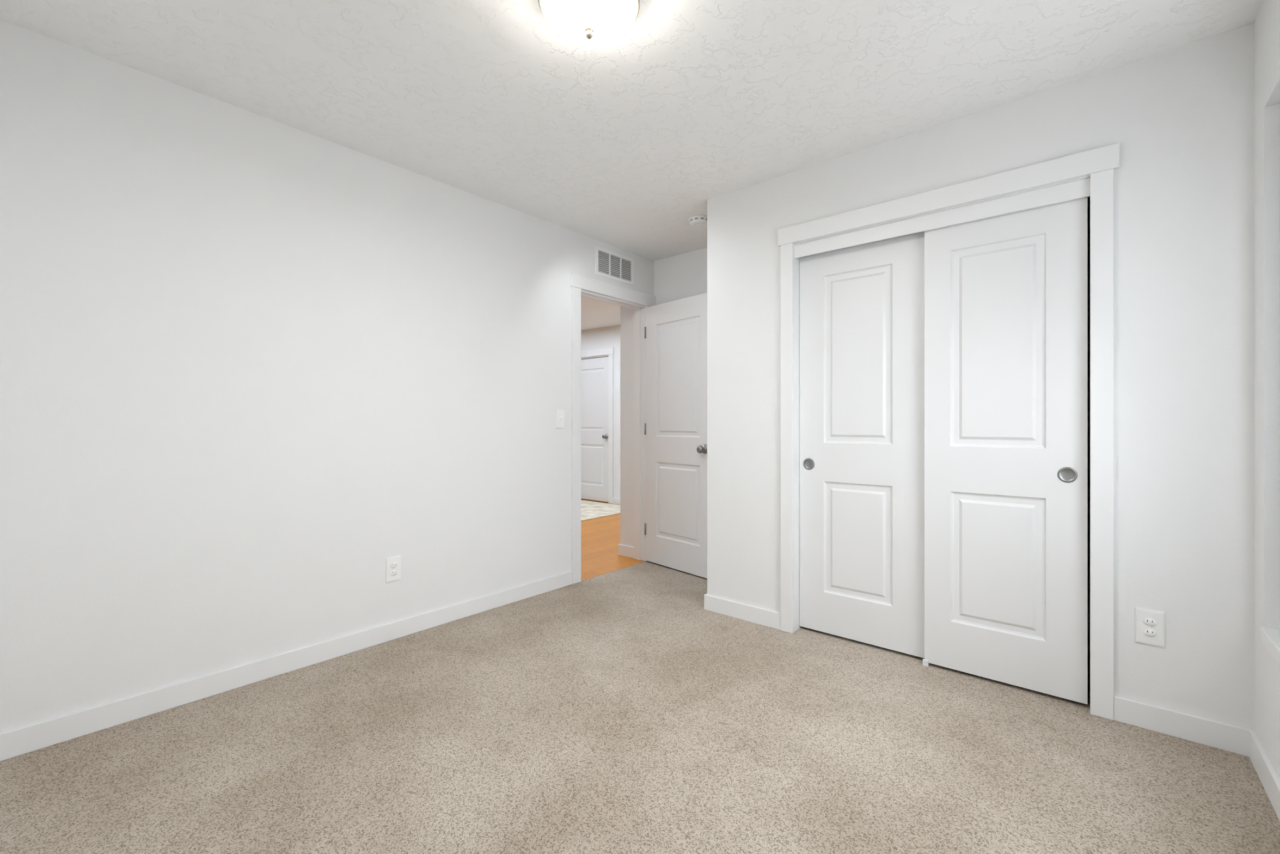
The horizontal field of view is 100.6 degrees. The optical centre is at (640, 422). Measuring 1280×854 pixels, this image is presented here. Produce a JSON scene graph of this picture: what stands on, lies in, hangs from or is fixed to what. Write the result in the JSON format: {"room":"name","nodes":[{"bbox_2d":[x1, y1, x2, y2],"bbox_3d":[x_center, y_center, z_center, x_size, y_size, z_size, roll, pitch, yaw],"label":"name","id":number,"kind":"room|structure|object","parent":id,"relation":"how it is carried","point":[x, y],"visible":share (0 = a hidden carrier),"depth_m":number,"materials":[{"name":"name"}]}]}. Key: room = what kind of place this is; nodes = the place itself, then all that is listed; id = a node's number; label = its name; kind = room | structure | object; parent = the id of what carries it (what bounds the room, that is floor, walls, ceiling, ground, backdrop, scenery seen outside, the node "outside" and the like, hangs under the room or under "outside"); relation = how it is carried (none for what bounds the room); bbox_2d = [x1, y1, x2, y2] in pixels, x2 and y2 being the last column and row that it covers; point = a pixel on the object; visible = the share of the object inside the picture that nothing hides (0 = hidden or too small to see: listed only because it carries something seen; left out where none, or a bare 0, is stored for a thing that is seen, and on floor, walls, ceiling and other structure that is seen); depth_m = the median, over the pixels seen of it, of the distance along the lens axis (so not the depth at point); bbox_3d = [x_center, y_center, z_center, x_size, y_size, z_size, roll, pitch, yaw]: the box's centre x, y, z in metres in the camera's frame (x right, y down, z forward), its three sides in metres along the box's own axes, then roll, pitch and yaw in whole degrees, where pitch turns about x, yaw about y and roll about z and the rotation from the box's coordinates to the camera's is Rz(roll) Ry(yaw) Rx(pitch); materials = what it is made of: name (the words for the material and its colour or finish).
{"room":"empty bedroom","nodes":[
{"label":"empty bedroom","id":0,"kind":"room"},
{"bbox_2d":[0,19,653,732],"bbox_3d":[-1.165,-0.110,2.949,0.115,2.440,4.050,0,0,40],"label":"wall","id":1,"kind":"structure","parent":0,"point":[251,363],"depth_m":2.23,"materials":[{"name":"white paint"}]},
{"bbox_2d":[385,554,400,582],"bbox_3d":[-1.267,0.750,2.732,0.011,0.124,0.076,0,0,40],"label":"outlet","id":2,"kind":"object","parent":1,"relation":"attached to","point":[392,563],"visible":1,"depth_m":2.73,"materials":[{"name":"white plastic"}]},
{"bbox_2d":[555,409,564,427],"bbox_3d":[-0.534,-0.028,3.584,0.024,0.124,0.076,0,0,40],"label":"switch","id":3,"kind":"object","parent":1,"relation":"attached to","point":[559,414],"visible":1,"depth_m":3.58,"materials":[{"name":"white plastic"}]},
{"bbox_2d":[570,272,656,583],"bbox_3d":[-0.227,0.037,4.051,0.159,2.145,0.925,0,0,40],"label":"door frame","id":4,"kind":"structure","parent":1,"relation":"attached to","point":[578,282],"depth_m":3.98,"materials":[{"name":"white wood"}]},
{"bbox_2d":[595,245,633,285],"bbox_3d":[-0.186,-1.179,4.002,0.011,0.206,0.410,0,0,40],"label":"air vent","id":5,"kind":"object","parent":1,"relation":"in","point":[609,264],"visible":1,"depth_m":3.99,"materials":[{"name":"white plastic"}]},
{"bbox_2d":[0,571,1279,821],"bbox_3d":[0.079,1.066,1.890,3.152,0.088,3.820,0,0,40],"label":"baseboard","id":6,"kind":"structure","parent":1,"relation":"attached to","point":[1239,740],"depth_m":2.04,"materials":[{"name":"white wood"}]},
{"bbox_2d":[644,292,707,578],"bbox_3d":[0.287,0.089,3.995,0.171,2.018,0.715,0,0,-41],"label":"entry door","id":7,"kind":"structure","parent":1,"relation":"in","point":[675,331],"depth_m":3.98,"materials":[{"name":"white wood"}]},
{"bbox_2d":[580,324,620,498],"bbox_3d":[-0.704,-0.110,7.634,4.915,2.440,0.115,0,0,40],"label":"wall","id":8,"kind":"structure","parent":0,"point":[609,336],"depth_m":7.25,"materials":[{"name":"white paint"}]},
{"bbox_2d":[580,356,608,501],"bbox_3d":[-0.710,0.089,7.569,0.754,2.018,0.103,0,0,40],"label":"hall door","id":9,"kind":"structure","parent":8,"relation":"in","point":[594,371],"depth_m":7.53,"materials":[{"name":"white wood"}]},
{"bbox_2d":[580,346,614,504],"bbox_3d":[-0.682,0.037,7.601,0.940,2.145,0.137,0,0,40],"label":"door frame","id":10,"kind":"structure","parent":8,"relation":"attached to","point":[610,351],"depth_m":7.28,"materials":[{"name":"white wood"}]},
{"bbox_2d":[580,498,645,580],"bbox_3d":[-2.698,1.150,5.063,5.210,0.080,6.615,0,0,40],"label":"floor","id":11,"kind":"structure","parent":0,"point":[600,537],"depth_m":4.73,"materials":[{"name":"brown wood"}]},
{"bbox_2d":[580,499,620,521],"bbox_3d":[-1.235,1.105,6.790,1.900,0.009,1.740,0,0,40],"label":"rug","id":12,"kind":"object","parent":11,"relation":"on","point":[589,509],"visible":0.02,"depth_m":6.72,"materials":[{"name":"beige carpet"}]},
{"bbox_2d":[620,306,633,546],"bbox_3d":[0.547,-0.110,5.181,0.170,2.440,2.000,0,0,40],"label":"wall","id":13,"kind":"structure","parent":0,"point":[626,314],"depth_m":4.43,"materials":[{"name":"white paint"}]},
{"bbox_2d":[612,497,633,558],"bbox_3d":[-2.783,1.066,5.060,5.085,0.088,6.500,0,0,40],"label":"baseboard","id":14,"kind":"structure","parent":13,"relation":"attached to","point":[625,550],"depth_m":4.43,"materials":[{"name":"white wood"}]},
{"bbox_2d":[0,0,1263,331],"bbox_3d":[-1.440,-1.370,3.993,8.512,0.080,6.615,0,0,40],"label":"ceiling","id":15,"kind":"structure","parent":0,"point":[626,140],"depth_m":2.02,"materials":[{"name":"white paint"}]},
{"bbox_2d":[537,0,639,47],"bbox_3d":[-0.154,-1.249,1.615,0.308,0.162,0.308,0,0,40],"label":"ceiling light","id":16,"kind":"object","parent":15,"relation":"attached to","point":[586,23],"depth_m":1.59,"materials":[{"name":"white glass"}]},
{"bbox_2d":[688,214,707,227],"bbox_3d":[0.384,-1.310,3.462,0.134,0.040,0.134,0,0,40],"label":"smoke detector","id":17,"kind":"object","parent":15,"relation":"attached to","point":[698,220],"visible":0.9,"depth_m":3.42,"materials":[{"name":"white plastic"}]},
{"bbox_2d":[0,560,1279,853],"bbox_3d":[0.143,1.150,1.835,3.302,0.080,4.050,0,0,40],"label":"floor","id":18,"kind":"structure","parent":0,"point":[614,711],"depth_m":1.76,"materials":[{"name":"beige carpet"}]},
{"bbox_2d":[653,196,1089,650],"bbox_3d":[1.354,-0.110,3.388,3.152,2.440,0.115,0,0,40],"label":"wall","id":19,"kind":"structure","parent":0,"point":[683,275],"depth_m":4.12,"materials":[{"name":"white paint"}]},
{"bbox_2d":[707,22,1254,730],"bbox_3d":[1.260,-0.110,2.511,2.158,2.440,0.115,0,0,40],"label":"wall","id":20,"kind":"structure","parent":0,"point":[1181,119],"depth_m":1.94,"materials":[{"name":"white paint"}]},
{"bbox_2d":[799,231,924,658],"bbox_3d":[1.111,0.102,2.674,0.630,1.985,0.037,0,0,40],"label":"closet door","id":21,"kind":"structure","parent":20,"relation":"in","point":[862,307],"depth_m":2.65,"materials":[{"name":"white wood"}]},
{"bbox_2d":[793,175,1089,666],"bbox_3d":[1.308,0.075,2.470,1.228,2.070,0.115,0,0,40],"label":"door frame","id":22,"kind":"structure","parent":20,"relation":"attached to","point":[1079,188],"depth_m":2.47,"materials":[{"name":"white wood"}]},
{"bbox_2d":[778,142,1119,720],"bbox_3d":[1.264,0.036,2.417,1.362,2.148,0.022,0,0,40],"label":"trim","id":23,"kind":"structure","parent":20,"relation":"attached to","point":[1100,163],"depth_m":2.02,"materials":[{"name":"white wood"}]},
{"bbox_2d":[924,197,1087,703],"bbox_3d":[1.533,0.102,2.264,0.572,1.985,0.037,0,0,40],"label":"closet door","id":24,"kind":"structure","parent":20,"relation":"in","point":[1006,295],"depth_m":2.23,"materials":[{"name":"white wood"}]},
{"bbox_2d":[1135,607,1164,647],"bbox_3d":[1.849,0.741,1.927,0.076,0.124,0.011,0,0,40],"label":"closet outlet","id":25,"kind":"object","parent":20,"relation":"attached to","point":[1149,624],"visible":1,"depth_m":1.92,"materials":[{"name":"white plastic"}]},
{"bbox_2d":[1254,0,1279,778],"bbox_3d":[1.340,-0.110,0.817,0.160,2.440,4.050,0,0,40],"label":"wall","id":26,"kind":"structure","parent":0,"point":[1267,23],"depth_m":1.66,"materials":[{"name":"white paint"}]},
{"bbox_2d":[1259,626,1279,665],"bbox_3d":[1.541,0.665,1.104,0.114,0.050,1.398,0,0,40],"label":"window sill","id":27,"kind":"structure","parent":26,"relation":"attached to","point":[1270,637],"depth_m":1.59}
]}

